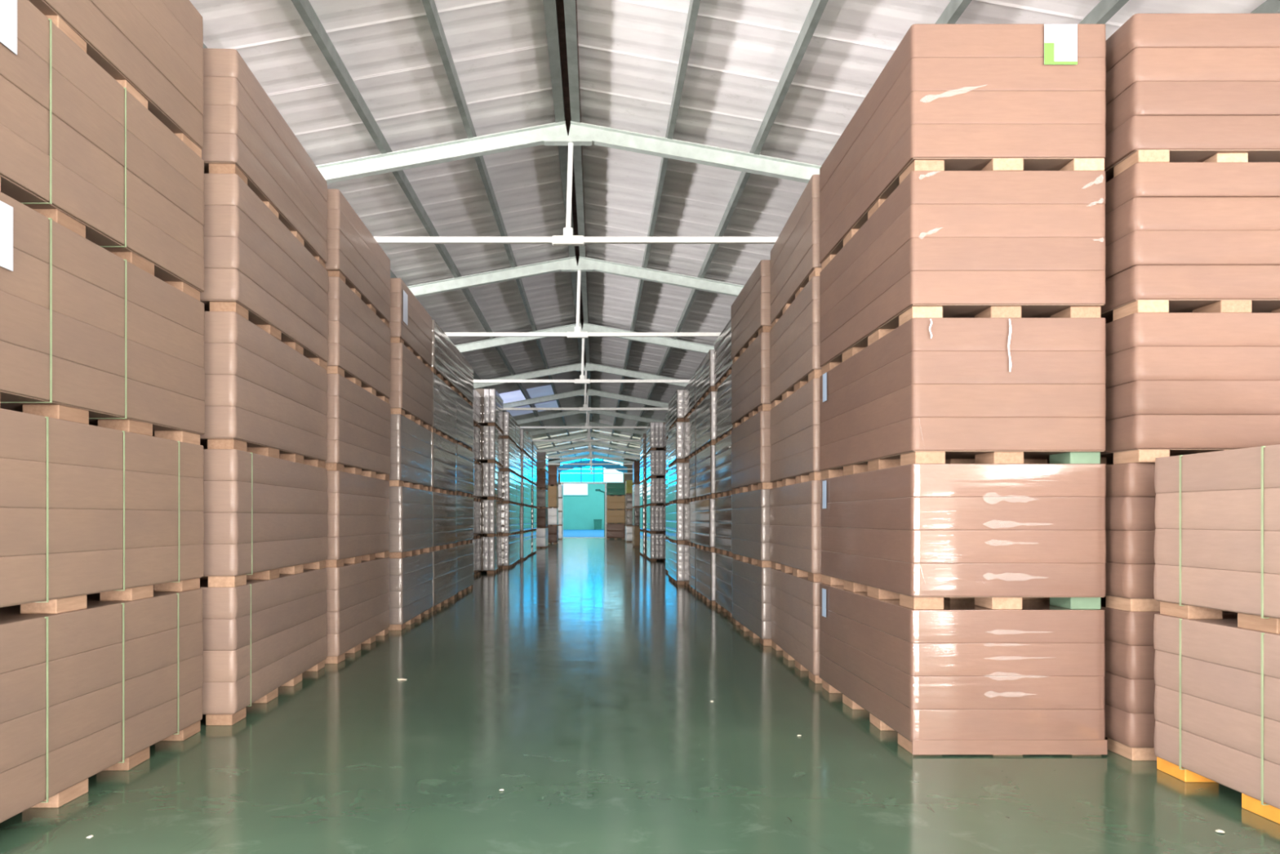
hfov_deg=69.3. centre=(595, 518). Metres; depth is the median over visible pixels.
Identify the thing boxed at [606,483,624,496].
pack
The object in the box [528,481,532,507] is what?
pack
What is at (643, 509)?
pack
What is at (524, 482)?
pack
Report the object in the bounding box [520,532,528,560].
pack
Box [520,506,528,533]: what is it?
pack
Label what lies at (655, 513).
pack
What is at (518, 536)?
pack
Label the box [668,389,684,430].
pack
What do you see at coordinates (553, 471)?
pack
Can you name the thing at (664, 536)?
pack
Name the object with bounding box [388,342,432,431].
pack
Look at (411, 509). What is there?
pack
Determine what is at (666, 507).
pack
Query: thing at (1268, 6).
purlin
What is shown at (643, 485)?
pack
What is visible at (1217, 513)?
pack
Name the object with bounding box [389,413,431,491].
pack
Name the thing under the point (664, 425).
pack
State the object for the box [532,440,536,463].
pack
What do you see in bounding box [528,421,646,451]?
roof truss
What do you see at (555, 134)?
roof truss
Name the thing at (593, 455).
roof truss
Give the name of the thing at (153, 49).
pack
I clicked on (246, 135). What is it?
pack
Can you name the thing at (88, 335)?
pack
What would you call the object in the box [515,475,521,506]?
pack
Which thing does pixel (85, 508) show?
pack
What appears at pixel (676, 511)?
pack
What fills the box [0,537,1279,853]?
floor
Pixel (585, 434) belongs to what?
roof truss
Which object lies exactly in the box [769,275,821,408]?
pack
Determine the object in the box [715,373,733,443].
pack
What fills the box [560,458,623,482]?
window
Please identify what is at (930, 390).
pack
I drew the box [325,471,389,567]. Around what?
pack
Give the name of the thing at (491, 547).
pack
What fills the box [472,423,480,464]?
pack
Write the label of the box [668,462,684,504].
pack
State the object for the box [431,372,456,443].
pack
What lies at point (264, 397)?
pack
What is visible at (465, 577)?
pack
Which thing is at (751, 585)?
pack
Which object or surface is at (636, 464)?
pack
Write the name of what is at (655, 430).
pack
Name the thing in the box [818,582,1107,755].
pack
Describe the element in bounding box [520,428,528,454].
pack
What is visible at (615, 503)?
pack
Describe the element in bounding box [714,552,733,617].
pack
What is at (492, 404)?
pack
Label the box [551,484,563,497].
pack
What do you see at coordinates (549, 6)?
purlin
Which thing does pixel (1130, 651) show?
pack
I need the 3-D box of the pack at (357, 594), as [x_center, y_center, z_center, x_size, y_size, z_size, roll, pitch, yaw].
[-3.311,0.995,10.749,1.307,0.990,2.624,0,0,-1]
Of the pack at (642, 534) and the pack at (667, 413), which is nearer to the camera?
the pack at (667, 413)
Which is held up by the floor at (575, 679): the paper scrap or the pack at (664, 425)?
the paper scrap
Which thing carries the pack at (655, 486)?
on the pack at (655, 513)
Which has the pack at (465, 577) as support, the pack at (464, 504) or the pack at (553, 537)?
the pack at (464, 504)
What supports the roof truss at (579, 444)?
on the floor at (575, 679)
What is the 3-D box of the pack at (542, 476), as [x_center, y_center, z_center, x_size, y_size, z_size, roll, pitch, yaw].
[-2.896,-1.935,47.700,0.740,0.950,2.416,0,0,0]
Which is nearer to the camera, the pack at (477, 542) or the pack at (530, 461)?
the pack at (477, 542)
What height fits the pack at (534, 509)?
0.970 m
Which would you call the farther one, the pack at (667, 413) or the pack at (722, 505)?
the pack at (667, 413)
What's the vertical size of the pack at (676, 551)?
0.917 m
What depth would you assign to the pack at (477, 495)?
24.03 m
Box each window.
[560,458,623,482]
[563,484,587,495]
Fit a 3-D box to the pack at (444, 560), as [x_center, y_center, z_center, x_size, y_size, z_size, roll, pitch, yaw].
[-3.250,1.010,16.064,1.307,0.960,2.458,0,0,0]
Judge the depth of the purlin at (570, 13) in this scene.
11.52 m
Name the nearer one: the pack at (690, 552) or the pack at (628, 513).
the pack at (690, 552)
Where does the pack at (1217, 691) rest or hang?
on the floor at (575, 679)
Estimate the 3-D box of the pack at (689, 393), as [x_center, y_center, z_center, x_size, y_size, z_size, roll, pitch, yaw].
[2.571,-2.533,19.484,1.227,0.710,2.449,0,0,0]
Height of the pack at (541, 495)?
0.950 m
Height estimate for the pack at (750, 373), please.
0.917 m
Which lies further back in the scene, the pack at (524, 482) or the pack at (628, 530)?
the pack at (628, 530)
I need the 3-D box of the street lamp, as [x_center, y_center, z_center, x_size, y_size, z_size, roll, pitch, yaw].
[0.353,-0.420,72.800,0.807,3.820,0.300,0,0,0]
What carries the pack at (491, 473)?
on the pack at (491, 510)
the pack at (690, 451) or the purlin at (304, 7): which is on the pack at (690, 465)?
the pack at (690, 451)
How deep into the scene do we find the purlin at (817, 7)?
10.85 m
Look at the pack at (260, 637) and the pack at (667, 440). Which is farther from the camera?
the pack at (667, 440)
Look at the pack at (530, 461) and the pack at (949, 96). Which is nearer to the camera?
the pack at (949, 96)
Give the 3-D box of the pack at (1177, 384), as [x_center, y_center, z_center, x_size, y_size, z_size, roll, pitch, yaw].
[3.932,-0.802,6.878,1.295,0.917,2.479,0,0,0]
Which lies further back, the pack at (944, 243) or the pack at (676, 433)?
the pack at (676, 433)
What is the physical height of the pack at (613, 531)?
1.100 m
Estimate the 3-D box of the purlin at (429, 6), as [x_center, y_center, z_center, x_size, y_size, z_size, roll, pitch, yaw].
[-1.575,-4.862,26.000,0.065,0.162,92.000,0,0,0]
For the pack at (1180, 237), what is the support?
on the pack at (1177, 384)
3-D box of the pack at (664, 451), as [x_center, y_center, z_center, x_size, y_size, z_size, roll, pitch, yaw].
[2.909,-1.835,30.241,1.230,0.950,2.508,0,0,0]
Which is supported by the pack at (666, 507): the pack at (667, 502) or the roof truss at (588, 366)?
the pack at (667, 502)
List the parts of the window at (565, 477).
pane, pane, pane, pane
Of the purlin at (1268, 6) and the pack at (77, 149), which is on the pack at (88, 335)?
the pack at (77, 149)
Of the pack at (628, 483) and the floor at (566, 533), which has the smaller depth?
the pack at (628, 483)
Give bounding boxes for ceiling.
[189,0,1266,461]
[560,453,623,463]
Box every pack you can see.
[0,0,204,301]
[0,191,204,444]
[0,408,204,613]
[0,588,203,822]
[28,0,203,158]
[152,311,327,468]
[153,448,328,586]
[153,567,327,725]
[200,173,328,369]
[201,48,327,268]
[324,189,390,327]
[324,373,391,480]
[324,556,390,663]
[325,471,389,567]
[326,276,391,403]
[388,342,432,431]
[388,486,432,558]
[388,551,432,630]
[389,278,431,368]
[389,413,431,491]
[430,320,457,391]
[430,431,456,495]
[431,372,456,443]
[431,491,456,551]
[431,546,457,611]
[454,391,473,451]
[455,348,473,406]
[455,443,474,497]
[455,494,473,546]
[455,542,474,596]
[472,387,481,429]
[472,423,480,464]
[472,462,481,502]
[472,537,480,576]
[473,500,480,538]
[475,388,503,433]
[480,426,502,466]
[480,462,502,501]
[480,499,502,536]
[480,534,502,573]
[484,471,515,504]
[484,503,515,536]
[502,411,515,444]
[502,438,515,474]
[502,534,515,568]
[515,421,521,449]
[515,445,521,477]
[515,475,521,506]
[515,505,521,534]
[515,533,521,564]
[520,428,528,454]
[520,451,528,480]
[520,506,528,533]
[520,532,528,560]
[521,478,528,506]
[525,431,532,460]
[527,456,532,483]
[527,506,532,532]
[527,531,532,556]
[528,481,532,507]
[531,460,536,485]
[531,484,536,507]
[531,507,536,531]
[531,530,536,554]
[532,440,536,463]
[536,451,547,471]
[536,470,548,490]
[536,489,547,508]
[536,508,547,528]
[536,528,548,547]
[547,466,558,487]
[547,486,558,508]
[547,508,558,525]
[547,525,558,543]
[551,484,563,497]
[551,497,562,511]
[551,511,563,525]
[558,525,562,539]
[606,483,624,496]
[606,496,625,510]
[606,510,624,524]
[606,524,624,538]
[625,480,632,494]
[625,494,632,510]
[625,510,632,526]
[625,525,632,542]
[632,461,640,485]
[632,484,639,507]
[632,507,639,527]
[632,526,639,547]
[640,433,646,459]
[640,457,646,483]
[640,482,660,507]
[640,506,646,531]
[640,530,660,556]
[645,422,666,454]
[646,449,664,480]
[646,477,663,506]
[646,505,663,533]
[646,532,663,560]
[663,422,666,449]
[663,448,666,478]
[663,477,666,506]
[663,506,665,534]
[663,534,666,562]
[665,471,669,506]
[665,506,669,539]
[665,538,669,573]
[666,410,669,439]
[666,438,668,472]
[667,422,684,467]
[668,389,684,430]
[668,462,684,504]
[668,502,684,543]
[668,541,684,584]
[683,373,696,421]
[684,408,697,461]
[684,454,697,502]
[684,501,695,546]
[684,544,697,593]
[694,498,714,551]
[695,349,715,406]
[695,391,715,453]
[695,547,715,605]
[696,444,715,500]
[713,318,732,389]
[713,495,733,556]
[714,433,732,497]
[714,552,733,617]
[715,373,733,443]
[730,259,771,364]
[731,332,771,428]
[731,410,772,493]
[731,488,771,567]
[731,558,772,645]
[769,174,821,328]
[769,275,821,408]
[769,480,822,582]
[770,377,821,488]
[770,568,822,683]
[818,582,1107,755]
[819,23,1106,271]
[819,170,1105,375]
[819,317,1106,479]
[819,463,1106,609]
[1047,312,1279,465]
[1048,595,1238,760]
[1100,162,1279,324]
[1104,13,1279,182]
[1105,462,1227,611]
[1153,444,1279,634]
[1153,613,1279,823]
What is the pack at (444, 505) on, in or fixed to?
on the pack at (444, 560)
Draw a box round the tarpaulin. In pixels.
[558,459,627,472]
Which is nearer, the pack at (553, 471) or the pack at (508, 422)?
the pack at (508, 422)
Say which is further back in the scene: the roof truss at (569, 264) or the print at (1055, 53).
the roof truss at (569, 264)
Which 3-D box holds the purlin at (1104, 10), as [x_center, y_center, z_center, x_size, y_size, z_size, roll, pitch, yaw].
[4.260,-4.252,26.000,0.065,0.162,92.000,0,0,0]
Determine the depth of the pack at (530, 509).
36.79 m
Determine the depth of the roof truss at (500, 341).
23.69 m
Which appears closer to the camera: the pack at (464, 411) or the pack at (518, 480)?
the pack at (464, 411)
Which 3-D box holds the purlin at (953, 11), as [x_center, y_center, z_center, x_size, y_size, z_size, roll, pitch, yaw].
[3.139,-4.453,26.000,0.065,0.162,92.000,0,0,0]
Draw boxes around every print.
[0,0,13,41]
[0,213,9,258]
[1044,42,1077,64]
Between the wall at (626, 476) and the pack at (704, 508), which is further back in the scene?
the wall at (626, 476)
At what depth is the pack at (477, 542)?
23.96 m
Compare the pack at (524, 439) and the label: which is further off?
the pack at (524, 439)
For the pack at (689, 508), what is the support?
on the pack at (690, 552)
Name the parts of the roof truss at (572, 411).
tie plate, king post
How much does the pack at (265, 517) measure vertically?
0.995 m
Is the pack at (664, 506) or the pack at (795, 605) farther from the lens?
the pack at (664, 506)
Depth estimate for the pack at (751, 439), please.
11.47 m
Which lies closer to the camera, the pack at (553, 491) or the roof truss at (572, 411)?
the roof truss at (572, 411)
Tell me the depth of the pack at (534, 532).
38.93 m
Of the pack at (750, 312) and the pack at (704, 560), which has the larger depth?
the pack at (704, 560)
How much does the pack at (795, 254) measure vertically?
0.917 m
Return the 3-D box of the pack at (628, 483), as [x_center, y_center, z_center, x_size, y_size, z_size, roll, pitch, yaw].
[2.234,-1.960,59.001,0.666,0.900,2.013,0,0,0]
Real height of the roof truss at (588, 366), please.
6.497 m
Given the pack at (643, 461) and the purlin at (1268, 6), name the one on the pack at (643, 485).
the pack at (643, 461)
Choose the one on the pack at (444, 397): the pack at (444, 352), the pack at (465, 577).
the pack at (444, 352)
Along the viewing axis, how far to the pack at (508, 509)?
27.62 m
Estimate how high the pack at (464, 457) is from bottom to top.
0.970 m
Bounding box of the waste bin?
[593,519,602,529]
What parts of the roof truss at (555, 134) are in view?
tie plate, apex plate, king post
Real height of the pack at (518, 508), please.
0.970 m
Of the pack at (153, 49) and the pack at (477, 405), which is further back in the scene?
the pack at (477, 405)
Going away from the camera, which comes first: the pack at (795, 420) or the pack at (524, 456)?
the pack at (795, 420)
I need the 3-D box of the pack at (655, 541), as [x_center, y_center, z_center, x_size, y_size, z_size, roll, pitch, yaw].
[2.516,1.005,33.521,1.229,0.970,2.548,0,0,0]
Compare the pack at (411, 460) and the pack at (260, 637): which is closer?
the pack at (260, 637)
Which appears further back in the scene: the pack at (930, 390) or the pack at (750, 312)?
the pack at (750, 312)
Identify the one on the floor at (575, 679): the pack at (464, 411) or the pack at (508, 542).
the pack at (508, 542)
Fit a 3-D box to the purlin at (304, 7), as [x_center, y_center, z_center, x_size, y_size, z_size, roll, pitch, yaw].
[-2.666,-4.666,26.000,0.065,0.162,92.000,0,0,0]
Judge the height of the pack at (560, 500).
0.980 m
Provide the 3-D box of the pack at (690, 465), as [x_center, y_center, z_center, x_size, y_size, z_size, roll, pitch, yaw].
[2.576,-0.802,19.474,1.227,0.917,2.448,0,0,0]
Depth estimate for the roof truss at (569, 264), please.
17.69 m
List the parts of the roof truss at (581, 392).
apex plate, tie plate, king post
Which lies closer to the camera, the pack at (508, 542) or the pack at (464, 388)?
the pack at (464, 388)
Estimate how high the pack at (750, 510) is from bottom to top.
0.917 m
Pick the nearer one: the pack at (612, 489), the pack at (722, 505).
the pack at (722, 505)
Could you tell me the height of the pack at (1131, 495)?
0.917 m
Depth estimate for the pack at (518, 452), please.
31.46 m
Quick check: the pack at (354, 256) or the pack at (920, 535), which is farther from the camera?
the pack at (354, 256)
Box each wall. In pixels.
[547,458,639,537]
[560,464,623,529]
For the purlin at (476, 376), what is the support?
attached to the roof truss
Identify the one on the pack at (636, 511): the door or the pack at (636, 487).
the pack at (636, 487)
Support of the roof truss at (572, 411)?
on the floor at (575, 679)
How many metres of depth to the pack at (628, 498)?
58.00 m
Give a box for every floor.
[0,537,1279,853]
[563,529,604,537]
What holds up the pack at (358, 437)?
on the pack at (358, 510)
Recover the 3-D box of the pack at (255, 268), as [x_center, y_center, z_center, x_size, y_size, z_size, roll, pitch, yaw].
[-3.299,-1.992,7.981,1.320,0.995,2.680,0,0,-2]
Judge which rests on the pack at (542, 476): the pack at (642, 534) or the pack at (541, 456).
the pack at (541, 456)
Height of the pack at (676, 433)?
0.917 m
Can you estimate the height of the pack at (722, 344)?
0.800 m
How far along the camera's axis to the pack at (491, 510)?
25.01 m
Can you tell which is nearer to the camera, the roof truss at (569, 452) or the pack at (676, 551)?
the pack at (676, 551)
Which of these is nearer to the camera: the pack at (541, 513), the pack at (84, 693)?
the pack at (84, 693)
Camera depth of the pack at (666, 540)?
25.15 m
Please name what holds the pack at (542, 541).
on the floor at (575, 679)
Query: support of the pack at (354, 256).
on the pack at (358, 340)
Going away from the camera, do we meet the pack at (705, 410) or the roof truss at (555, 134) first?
the roof truss at (555, 134)
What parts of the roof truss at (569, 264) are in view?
tie plate, apex plate, king post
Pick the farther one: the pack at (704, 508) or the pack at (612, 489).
the pack at (612, 489)
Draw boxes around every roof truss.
[315,120,821,245]
[407,256,744,337]
[455,322,714,383]
[473,362,688,410]
[503,388,668,429]
[515,409,666,441]
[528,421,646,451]
[534,432,639,458]
[542,441,639,465]
[547,448,639,470]
[547,453,633,474]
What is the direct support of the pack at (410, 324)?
on the pack at (411, 380)
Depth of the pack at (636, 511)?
47.49 m
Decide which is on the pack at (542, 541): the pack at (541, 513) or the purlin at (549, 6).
the pack at (541, 513)
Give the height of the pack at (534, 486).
0.970 m
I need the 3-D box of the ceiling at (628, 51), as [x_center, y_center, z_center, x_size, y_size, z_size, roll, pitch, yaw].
[-0.353,-4.450,26.015,16.500,1.569,92.030,0,0,0]
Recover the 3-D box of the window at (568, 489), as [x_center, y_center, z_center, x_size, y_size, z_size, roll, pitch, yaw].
[-2.800,-4.210,125.940,3.400,2.040,0.120,0,0,0]
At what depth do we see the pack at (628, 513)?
58.00 m
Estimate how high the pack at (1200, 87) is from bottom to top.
0.917 m
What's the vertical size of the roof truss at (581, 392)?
6.497 m
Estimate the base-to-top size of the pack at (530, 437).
0.950 m
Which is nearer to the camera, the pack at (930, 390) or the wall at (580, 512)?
the pack at (930, 390)
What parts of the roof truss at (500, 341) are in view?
tie plate, king post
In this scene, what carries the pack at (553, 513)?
on the pack at (553, 537)
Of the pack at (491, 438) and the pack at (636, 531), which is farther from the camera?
the pack at (636, 531)
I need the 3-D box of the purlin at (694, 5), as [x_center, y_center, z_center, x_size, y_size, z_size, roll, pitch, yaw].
[0.929,-4.851,26.000,0.065,0.162,92.000,0,0,0]
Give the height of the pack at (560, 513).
0.980 m
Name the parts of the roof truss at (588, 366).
tie plate, apex plate, king post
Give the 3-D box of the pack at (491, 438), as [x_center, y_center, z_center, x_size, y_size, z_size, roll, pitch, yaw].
[-3.399,-2.010,26.236,1.308,1.000,2.549,0,0,-1]
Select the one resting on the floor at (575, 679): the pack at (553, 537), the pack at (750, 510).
the pack at (553, 537)
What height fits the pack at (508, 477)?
0.970 m
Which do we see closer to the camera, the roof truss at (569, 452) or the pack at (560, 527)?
the roof truss at (569, 452)
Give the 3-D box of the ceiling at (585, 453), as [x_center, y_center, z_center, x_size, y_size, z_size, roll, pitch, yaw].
[-0.353,-7.610,99.100,18.000,0.200,53.800,0,0,0]
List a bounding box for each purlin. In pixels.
[203,43,538,449]
[291,0,561,459]
[422,0,576,456]
[542,0,587,432]
[563,0,593,453]
[607,0,700,457]
[621,0,828,459]
[635,0,972,461]
[1079,0,1128,24]
[1250,0,1279,13]
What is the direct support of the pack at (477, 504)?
on the pack at (477, 542)
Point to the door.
(562, 483)
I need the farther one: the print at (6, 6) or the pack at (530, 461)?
the pack at (530, 461)
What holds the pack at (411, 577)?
on the floor at (575, 679)
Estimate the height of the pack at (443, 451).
0.960 m
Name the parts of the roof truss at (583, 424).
tie plate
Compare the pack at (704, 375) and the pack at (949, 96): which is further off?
the pack at (704, 375)
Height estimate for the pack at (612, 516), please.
1.000 m
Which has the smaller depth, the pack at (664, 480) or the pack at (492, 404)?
the pack at (492, 404)
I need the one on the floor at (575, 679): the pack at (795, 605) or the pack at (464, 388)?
the pack at (795, 605)
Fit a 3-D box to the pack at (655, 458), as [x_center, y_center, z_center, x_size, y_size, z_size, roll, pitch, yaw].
[2.512,-1.905,33.533,1.228,0.970,2.548,0,0,0]
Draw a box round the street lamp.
[595,488,604,537]
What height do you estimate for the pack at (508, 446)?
0.970 m
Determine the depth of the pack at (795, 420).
9.12 m
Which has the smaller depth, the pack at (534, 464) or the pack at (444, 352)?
the pack at (444, 352)
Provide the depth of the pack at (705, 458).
16.57 m
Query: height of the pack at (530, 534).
0.970 m
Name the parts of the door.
sill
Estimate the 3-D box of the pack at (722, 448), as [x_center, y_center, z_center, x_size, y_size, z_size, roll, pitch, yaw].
[2.619,-0.802,14.509,1.227,0.917,2.412,0,0,0]
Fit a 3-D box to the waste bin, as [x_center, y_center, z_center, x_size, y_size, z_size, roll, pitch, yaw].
[0.250,0.788,124.500,1.160,1.395,0.900,0,0,0]
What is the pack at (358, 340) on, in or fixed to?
on the pack at (358, 437)
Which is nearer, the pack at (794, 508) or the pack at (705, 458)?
the pack at (794, 508)
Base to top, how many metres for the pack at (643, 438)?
0.950 m
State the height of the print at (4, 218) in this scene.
0.188 m
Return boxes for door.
[560,482,607,537]

